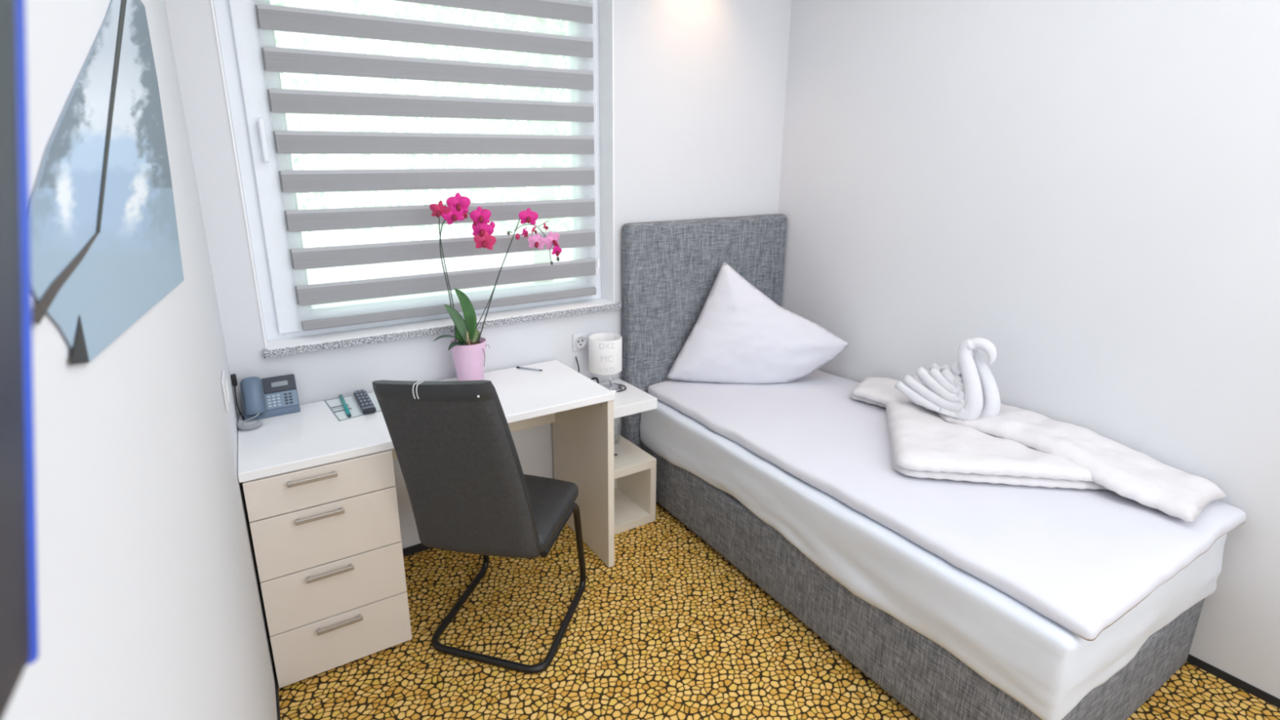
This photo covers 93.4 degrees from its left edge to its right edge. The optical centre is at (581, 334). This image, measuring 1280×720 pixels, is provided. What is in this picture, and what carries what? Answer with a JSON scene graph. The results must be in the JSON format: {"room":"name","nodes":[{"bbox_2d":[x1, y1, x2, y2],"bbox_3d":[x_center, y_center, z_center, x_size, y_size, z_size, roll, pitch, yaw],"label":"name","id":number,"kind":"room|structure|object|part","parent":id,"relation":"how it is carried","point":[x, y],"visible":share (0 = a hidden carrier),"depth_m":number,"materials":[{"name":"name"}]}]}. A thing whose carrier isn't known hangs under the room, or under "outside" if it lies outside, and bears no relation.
{"room":"hotel room","nodes":[
{"label":"hotel room","id":0,"kind":"room"},
{"bbox_2d":[2,0,277,719],"bbox_3d":[-0.441,0.112,0.501,0.100,2.620,3.400,-9,17,-28],"label":"wall","id":1,"kind":"structure","parent":0,"point":[151,606],"depth_m":0.57,"materials":[{"name":"paint"}]},
{"bbox_2d":[0,0,39,719],"bbox_3d":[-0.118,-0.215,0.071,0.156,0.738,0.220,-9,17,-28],"label":"television","id":2,"kind":"object","parent":1,"relation":"attached to","point":[19,608],"visible":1,"depth_m":0.20,"materials":[{"name":"blue plastic"}]},
{"bbox_3d":[-0.170,-0.239,0.161,0.156,0.738,0.006,-9,17,-28],"label":"edge trim","id":3,"kind":"part","parent":2,"relation":"part of","materials":[{"name":"blue plastic"}]},
{"bbox_2d":[29,0,183,364],"bbox_3d":[-0.593,-0.281,0.782,0.003,0.518,1.133,-9,17,-28],"label":"wall picture","id":4,"kind":"object","parent":1,"relation":"attached to","point":[105,250],"visible":1,"depth_m":0.60},
{"bbox_2d":[221,369,230,412],"bbox_3d":[-0.996,0.156,1.681,0.010,0.090,0.120,-9,17,-28],"label":"wall socket","id":5,"kind":"object","parent":1,"relation":"attached to","point":[224,380],"visible":1,"depth_m":1.64,"materials":[{"name":"white plastic"}]},
{"bbox_2d":[272,655,280,719],"bbox_3d":[-0.368,1.356,0.848,0.006,0.035,3.380,-9,17,-28],"label":"baseboard","id":6,"kind":"structure","parent":1,"relation":"attached to","point":[278,716],"depth_m":1.83,"materials":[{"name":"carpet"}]},
{"bbox_2d":[164,0,791,548],"bbox_3d":[-0.167,-0.472,2.689,2.770,2.620,0.300,-9,17,-28],"label":"wall","id":7,"kind":"structure","parent":0,"point":[700,86],"depth_m":2.64,"materials":[{"name":"paint"}]},
{"bbox_2d":[210,0,622,358],"bbox_3d":[-0.551,-0.767,2.376,1.470,1.476,0.332,-9,17,-28],"label":"window","id":8,"kind":"structure","parent":7,"relation":"in","point":[240,42],"depth_m":2.21,"materials":[{"name":"white paint"}]},
{"bbox_3d":[-1.071,-0.654,2.021,0.018,0.145,0.029,-9,17,-28],"label":"handle","id":9,"kind":"part","parent":8,"relation":"part of","materials":[{"name":"white plastic"}]},
{"bbox_2d":[254,0,599,330],"bbox_3d":[-0.489,-0.772,2.317,1.271,1.389,0.050,-9,17,-28],"label":"roller blind","id":10,"kind":"object","parent":8,"relation":"attached to","point":[269,17],"visible":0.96,"depth_m":2.28,"materials":[{"name":"grey fabric"}]},
{"bbox_3d":[-0.481,-0.117,2.489,1.243,0.036,0.026,-9,17,-28],"label":"rail","id":11,"kind":"part","parent":10,"relation":"part of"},
{"bbox_3d":[0.064,-0.867,2.603,0.004,1.240,0.004,-9,17,-28],"label":"guide cord","id":12,"kind":"part","parent":10,"relation":"part of","materials":[{"name":"white paint"}]},
{"bbox_3d":[-0.493,-0.047,2.481,1.470,0.028,0.142,-9,17,-28],"label":"sill","id":13,"kind":"part","parent":8,"relation":"part of","materials":[{"name":"stone"}]},
{"bbox_2d":[402,542,432,556],"bbox_3d":[-0.648,0.902,2.582,1.231,0.035,0.009,-9,17,-28],"label":"baseboard","id":14,"kind":"structure","parent":7,"relation":"attached to","point":[418,548],"depth_m":2.54,"materials":[{"name":"plastic"}]},
{"bbox_2d":[572,332,587,351],"bbox_3d":[-0.005,0.032,2.724,0.077,0.078,0.014,-9,17,-28],"label":"wall socket","id":15,"kind":"object","parent":7,"relation":"attached to","point":[580,340],"visible":1,"depth_m":2.72,"materials":[{"name":"white plastic"}]},
{"bbox_2d":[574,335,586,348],"bbox_3d":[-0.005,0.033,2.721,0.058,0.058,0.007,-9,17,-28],"label":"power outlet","id":16,"kind":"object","parent":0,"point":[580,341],"depth_m":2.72,"materials":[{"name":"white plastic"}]},
{"bbox_2d":[599,378,657,418],"bbox_3d":[0.112,0.288,2.666,0.327,0.048,0.306,-9,17,-28],"label":"shelf","id":17,"kind":"object","parent":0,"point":[633,400],"depth_m":2.59,"materials":[{"name":"white wood"}]},
{"bbox_2d":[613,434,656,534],"bbox_3d":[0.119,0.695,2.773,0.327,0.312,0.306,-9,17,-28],"label":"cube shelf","id":18,"kind":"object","parent":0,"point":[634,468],"depth_m":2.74,"materials":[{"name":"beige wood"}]},
{"bbox_2d":[277,503,1279,719],"bbox_3d":[0.750,1.218,1.461,2.570,0.050,3.400,-9,17,-28],"label":"floor","id":19,"kind":"structure","parent":0,"point":[673,629],"depth_m":1.97,"materials":[{"name":"carpet"}]},
{"bbox_2d":[237,360,614,688],"bbox_3d":[-0.524,0.616,2.258,1.242,0.750,0.520,-9,17,-28],"label":"desk","id":20,"kind":"object","parent":19,"relation":"on","point":[320,493],"visible":0.94,"depth_m":1.90,"materials":[{"name":"wood"}]},
{"bbox_2d":[231,373,244,420],"bbox_3d":[-1.172,0.215,2.054,0.028,0.153,0.074,-9,17,-28],"label":"cable","id":21,"kind":"object","parent":20,"relation":"on","point":[233,377],"visible":0.84,"depth_m":2.05,"materials":[{"name":"black plastic"}]},
{"bbox_2d":[236,373,300,430],"bbox_3d":[-1.073,0.220,2.046,0.196,0.142,0.174,-9,17,-28],"label":"desk telephone","id":22,"kind":"object","parent":20,"relation":"on","point":[270,397],"visible":1,"depth_m":2.08,"materials":[{"name":"blue plastic"}]},
{"bbox_3d":[-1.105,0.289,1.996,0.077,0.033,0.090,-9,17,-28],"label":"coiled cord","id":23,"kind":"part","parent":22,"relation":"part of","materials":[{"name":"grey plastic"}]},
{"bbox_3d":[-1.065,0.173,2.114,0.101,0.049,0.032,-9,17,-28],"label":"display panel","id":24,"kind":"part","parent":22,"relation":"part of","materials":[{"name":"plastic"}]},
{"bbox_3d":[-0.791,0.423,1.764,0.136,0.014,0.023,-9,17,-28],"label":"handle","id":25,"kind":"part","parent":20,"relation":"part of","materials":[{"name":"metal"}]},
{"bbox_3d":[-0.775,0.448,1.802,0.411,0.120,0.017,-9,17,-28],"label":"drawer","id":26,"kind":"part","parent":20,"relation":"part of","materials":[{"name":"beige wood"}]},
{"bbox_3d":[-0.784,0.542,1.798,0.136,0.014,0.023,-9,17,-28],"label":"handle","id":27,"kind":"part","parent":20,"relation":"part of","materials":[{"name":"metal"}]},
{"bbox_3d":[-0.772,0.605,1.843,0.411,0.196,0.017,-9,17,-28],"label":"drawer","id":28,"kind":"part","parent":20,"relation":"part of","materials":[{"name":"beige wood"}]},
{"bbox_3d":[-0.775,0.735,1.852,0.136,0.014,0.023,-9,17,-28],"label":"handle","id":29,"kind":"part","parent":20,"relation":"part of","materials":[{"name":"metal"}]},
{"bbox_3d":[-0.769,0.793,1.893,0.411,0.186,0.017,-9,17,-28],"label":"drawer","id":30,"kind":"part","parent":20,"relation":"part of","materials":[{"name":"beige wood"}]},
{"bbox_3d":[-0.767,0.918,1.904,0.136,0.014,0.023,-9,17,-28],"label":"handle","id":31,"kind":"part","parent":20,"relation":"part of","materials":[{"name":"metal"}]},
{"bbox_3d":[-0.765,0.978,1.942,0.411,0.188,0.017,-9,17,-28],"label":"drawer","id":32,"kind":"part","parent":20,"relation":"part of","materials":[{"name":"beige wood"}]},
{"bbox_2d":[324,391,381,421],"bbox_3d":[-0.819,0.255,2.173,0.182,0.001,0.239,-12,18,-35],"label":"leaflet","id":33,"kind":"object","parent":20,"relation":"on","point":[335,406],"visible":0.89,"depth_m":2.15,"materials":[{"name":"white paper"}]},
{"bbox_2d":[338,394,351,417],"bbox_3d":[-0.850,0.254,2.155,0.012,0.010,0.230,-9,17,-27],"label":"pen","id":34,"kind":"object","parent":33,"relation":"on","point":[344,403],"visible":1,"depth_m":2.14,"materials":[{"name":"plastic"}]},
{"bbox_2d":[353,389,376,414],"bbox_3d":[-0.787,0.241,2.174,0.045,0.023,0.223,-9,17,-28],"label":"remote control","id":35,"kind":"object","parent":33,"relation":"on","point":[364,402],"visible":1,"depth_m":2.14,"materials":[{"name":"grey plastic"}]},
{"bbox_3d":[-0.469,0.324,2.491,0.788,0.252,0.018,-9,17,-28],"label":"modesty panel","id":36,"kind":"part","parent":20,"relation":"part of","materials":[{"name":"beige wood"}]},
{"bbox_2d":[429,192,561,381],"bbox_3d":[-0.332,-0.179,2.342,0.565,0.736,0.146,-9,17,-28],"label":"potted orchid","id":37,"kind":"object","parent":20,"relation":"on","point":[468,347],"visible":0.98,"depth_m":2.29,"materials":[{"name":"pink plant"}]},
{"bbox_3d":[-0.509,-0.449,2.161,0.076,0.067,0.010,0,15,5],"label":"flower","id":38,"kind":"part","parent":37,"relation":"part of","materials":[{"name":"pink plant"}]},
{"bbox_3d":[-0.501,-0.196,2.243,0.010,0.499,0.038,13,21,43],"label":"flower stem","id":39,"kind":"part","parent":37,"relation":"part of","materials":[{"name":"green plant"}]},
{"bbox_3d":[-0.466,-0.434,2.171,0.078,0.071,0.009,-4,15,-10],"label":"flower","id":40,"kind":"part","parent":37,"relation":"part of","materials":[{"name":"pink plant"}]},
{"bbox_3d":[-0.443,-0.209,2.270,0.171,0.503,0.014,-9,17,-28],"label":"flower stem","id":41,"kind":"part","parent":37,"relation":"part of","materials":[{"name":"green plant"}]},
{"bbox_3d":[-0.448,-0.479,2.181,0.088,0.070,0.009,-3,15,-9],"label":"flower","id":42,"kind":"part","parent":37,"relation":"part of","materials":[{"name":"pink plant"}]},
{"bbox_3d":[-0.440,0.109,2.357,0.140,0.176,0.140,-9,17,-28],"label":"pot","id":43,"kind":"part","parent":37,"relation":"part of","materials":[{"name":"pink ceramic"}]},
{"bbox_3d":[-0.378,-0.444,2.239,0.081,0.068,0.009,-4,15,-9],"label":"flower","id":44,"kind":"part","parent":37,"relation":"part of","materials":[{"name":"pink plant"}]},
{"bbox_3d":[-0.371,-0.394,2.255,0.081,0.074,0.009,-3,15,-8],"label":"flower","id":45,"kind":"part","parent":37,"relation":"part of","materials":[{"name":"pink plant"}]},
{"bbox_3d":[-0.378,-0.107,2.338,0.121,0.217,0.004,-9,17,-28],"label":"flower stem","id":46,"kind":"part","parent":37,"relation":"part of","materials":[{"name":"green plant"}]},
{"bbox_3d":[-0.362,-0.353,2.249,0.084,0.072,0.009,-3,15,-9],"label":"flower","id":47,"kind":"part","parent":37,"relation":"part of","materials":[{"name":"pink plant"}]},
{"bbox_3d":[-0.320,-0.219,2.342,0.218,0.501,0.006,-9,17,-28],"label":"flower stem","id":48,"kind":"part","parent":37,"relation":"part of","materials":[{"name":"green plant"}]},
{"bbox_3d":[-0.222,-0.398,2.340,0.011,0.047,0.053,4,15,17],"label":"flower","id":49,"kind":"part","parent":37,"relation":"part of","materials":[{"name":"pink plant"}]},
{"bbox_3d":[-0.207,-0.459,2.332,0.078,0.065,0.008,-3,15,-9],"label":"flower","id":50,"kind":"part","parent":37,"relation":"part of","materials":[{"name":"pink plant"}]},
{"bbox_3d":[-0.193,-0.361,2.378,0.154,0.156,0.004,-9,17,-27],"label":"flower stem","id":51,"kind":"part","parent":37,"relation":"part of","materials":[{"name":"green plant"}]},
{"bbox_3d":[-0.190,-0.409,2.354,0.007,0.039,0.044,5,16,22],"label":"flower","id":52,"kind":"part","parent":37,"relation":"part of","materials":[{"name":"pink plant"}]},
{"bbox_3d":[-0.176,-0.368,2.373,0.073,0.064,0.008,-3,15,-9],"label":"flower","id":53,"kind":"part","parent":37,"relation":"part of","materials":[{"name":"pink plant"}]},
{"bbox_3d":[-0.119,-0.379,2.402,0.008,0.073,0.083,13,20,43],"label":"flower","id":54,"kind":"part","parent":37,"relation":"part of","materials":[{"name":"pink plant"}]},
{"bbox_3d":[-0.100,-0.335,2.405,0.011,0.051,0.057,9,18,34],"label":"flower","id":55,"kind":"part","parent":37,"relation":"part of","materials":[{"name":"pink plant"}]},
{"bbox_2d":[516,366,542,370],"bbox_3d":[-0.221,0.144,2.536,0.123,0.008,0.008,5,16,23],"label":"pen","id":56,"kind":"object","parent":20,"relation":"on","point":[521,367],"visible":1,"depth_m":2.53,"materials":[{"name":"grey plastic"}]},
{"bbox_3d":[-0.003,0.542,2.555,0.028,0.722,0.488,-9,17,-28],"label":"panel","id":57,"kind":"part","parent":20,"relation":"part of","materials":[{"name":"beige wood"}]},
{"bbox_2d":[372,380,586,673],"bbox_3d":[-0.291,0.539,1.955,0.436,1.045,0.656,4,15,17],"label":"office chair","id":58,"kind":"object","parent":19,"relation":"on","point":[468,491],"visible":1,"depth_m":1.73,"materials":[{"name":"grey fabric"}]},
{"bbox_3d":[-0.361,0.402,1.726,0.411,0.660,0.257,4,16,17],"label":"backrest","id":59,"kind":"part","parent":58,"relation":"part of","materials":[{"name":"grey fabric"}]},
{"bbox_3d":[-0.258,0.813,2.121,0.435,0.430,0.465,4,16,17],"label":"frame","id":60,"kind":"part","parent":58,"relation":"part of","materials":[{"name":"black metal"}]},
{"bbox_3d":[-0.265,0.586,2.053,0.432,0.072,0.375,4,16,17],"label":"seat","id":61,"kind":"part","parent":58,"relation":"part of","materials":[{"name":"black leather"}]},
{"bbox_2d":[599,378,657,534],"bbox_3d":[0.117,0.555,2.736,0.327,0.600,0.306,-9,17,-28],"label":"nightstand","id":62,"kind":"object","parent":19,"relation":"on","point":[634,468],"visible":0.31,"depth_m":2.72,"materials":[{"name":"beige wood"}]},
{"bbox_2d":[575,333,626,392],"bbox_3d":[0.089,0.130,2.692,0.219,0.244,0.150,-6,16,-17],"label":"table lamp","id":63,"kind":"object","parent":62,"relation":"on","point":[605,349],"visible":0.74,"depth_m":2.63,"materials":[{"name":"white fabric"}]},
{"bbox_3d":[0.042,0.172,2.726,0.132,0.145,0.081,-4,15,-10],"label":"cord","id":64,"kind":"part","parent":63,"relation":"part of","materials":[{"name":"black plastic"}]},
{"bbox_3d":[0.105,0.084,2.686,0.149,0.153,0.149,-9,17,-28],"label":"lamp shade","id":65,"kind":"part","parent":63,"relation":"part of","materials":[{"name":"white fabric"}]},
{"bbox_3d":[0.119,0.146,2.700,0.034,0.191,0.010,1,15,8],"label":"stem","id":66,"kind":"part","parent":63,"relation":"part of","materials":[{"name":"silver metal"}]},
{"bbox_2d":[621,213,1204,719],"bbox_3d":[1.057,0.275,2.304,0.979,1.332,1.857,-9,17,-28],"label":"bed","id":67,"kind":"object","parent":19,"relation":"on","point":[670,268],"visible":0.39,"depth_m":2.28,"materials":[{"name":"grey fabric"}]},
{"bbox_3d":[0.629,0.084,3.055,0.979,1.332,0.087,-9,17,-28],"label":"headboard","id":68,"kind":"part","parent":67,"relation":"part of","materials":[{"name":"grey fabric"}]},
{"bbox_2d":[639,399,1226,719],"bbox_3d":[1.069,0.548,2.323,0.976,0.254,1.791,-9,17,-28],"label":"mattress","id":69,"kind":"object","parent":67,"relation":"on","point":[1041,664],"visible":0.46,"depth_m":1.65,"materials":[{"name":"white fabric"}]},
{"bbox_2d":[647,369,1246,640],"bbox_3d":[1.093,0.395,2.295,0.949,0.054,1.806,-9,17,-28],"label":"topper","id":70,"kind":"object","parent":69,"relation":"on","point":[1082,560],"visible":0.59,"depth_m":1.75,"materials":[{"name":"white fabric"}]},
{"bbox_2d":[666,262,848,383],"bbox_3d":[0.828,-0.056,2.833,0.845,0.550,0.203,0,15,3],"label":"pillow","id":71,"kind":"object","parent":70,"relation":"on","point":[740,335],"visible":1,"depth_m":2.80,"materials":[{"name":"white fabric"}]},
{"bbox_2d":[848,377,1226,521],"bbox_3d":[1.325,0.351,2.107,0.709,0.119,1.196,-9,17,-28],"label":"folded towel","id":72,"kind":"object","parent":70,"relation":"on","point":[1017,446],"visible":0.89,"depth_m":1.92,"materials":[{"name":"white fabric"}]},
{"bbox_2d":[894,337,1000,420],"bbox_3d":[1.374,0.133,2.235,0.148,0.294,0.342,-9,17,-28],"label":"swan","id":73,"kind":"object","parent":72,"relation":"on","point":[967,389],"visible":0.99,"depth_m":2.15,"materials":[{"name":"white fabric"}]},
{"bbox_2d":[777,0,1279,698],"bbox_3d":[1.896,-0.257,1.739,0.100,2.620,3.400,-9,17,-28],"label":"wall","id":74,"kind":"structure","parent":0,"point":[1088,191],"depth_m":2.02,"materials":[{"name":"paint"}]},
{"bbox_2d":[1186,653,1279,708],"bbox_3d":[1.893,1.014,2.008,0.006,0.026,3.310,-9,17,-28],"label":"baseboard","id":75,"kind":"structure","parent":74,"relation":"attached to","point":[1210,668],"depth_m":1.83,"materials":[{"name":"plastic"}]},
{"label":"outside","id":76,"kind":"structure","parent":0,"visible":0},
{"bbox_2d":[311,277,571,308],"bbox_3d":[-1.281,-0.167,10.738,24.000,0.050,13.100,-9,17,-28],"label":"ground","id":77,"kind":"structure","parent":76,"point":[321,305],"depth_m":13.55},
{"bbox_2d":[272,0,569,284],"bbox_3d":[-0.673,-2.697,7.549,11.782,6.463,4.618,-9,17,-28],"label":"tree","id":78,"kind":"object","parent":77,"relation":"on","point":[540,25],"visible":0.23,"depth_m":6.84,"materials":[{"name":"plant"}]}
]}

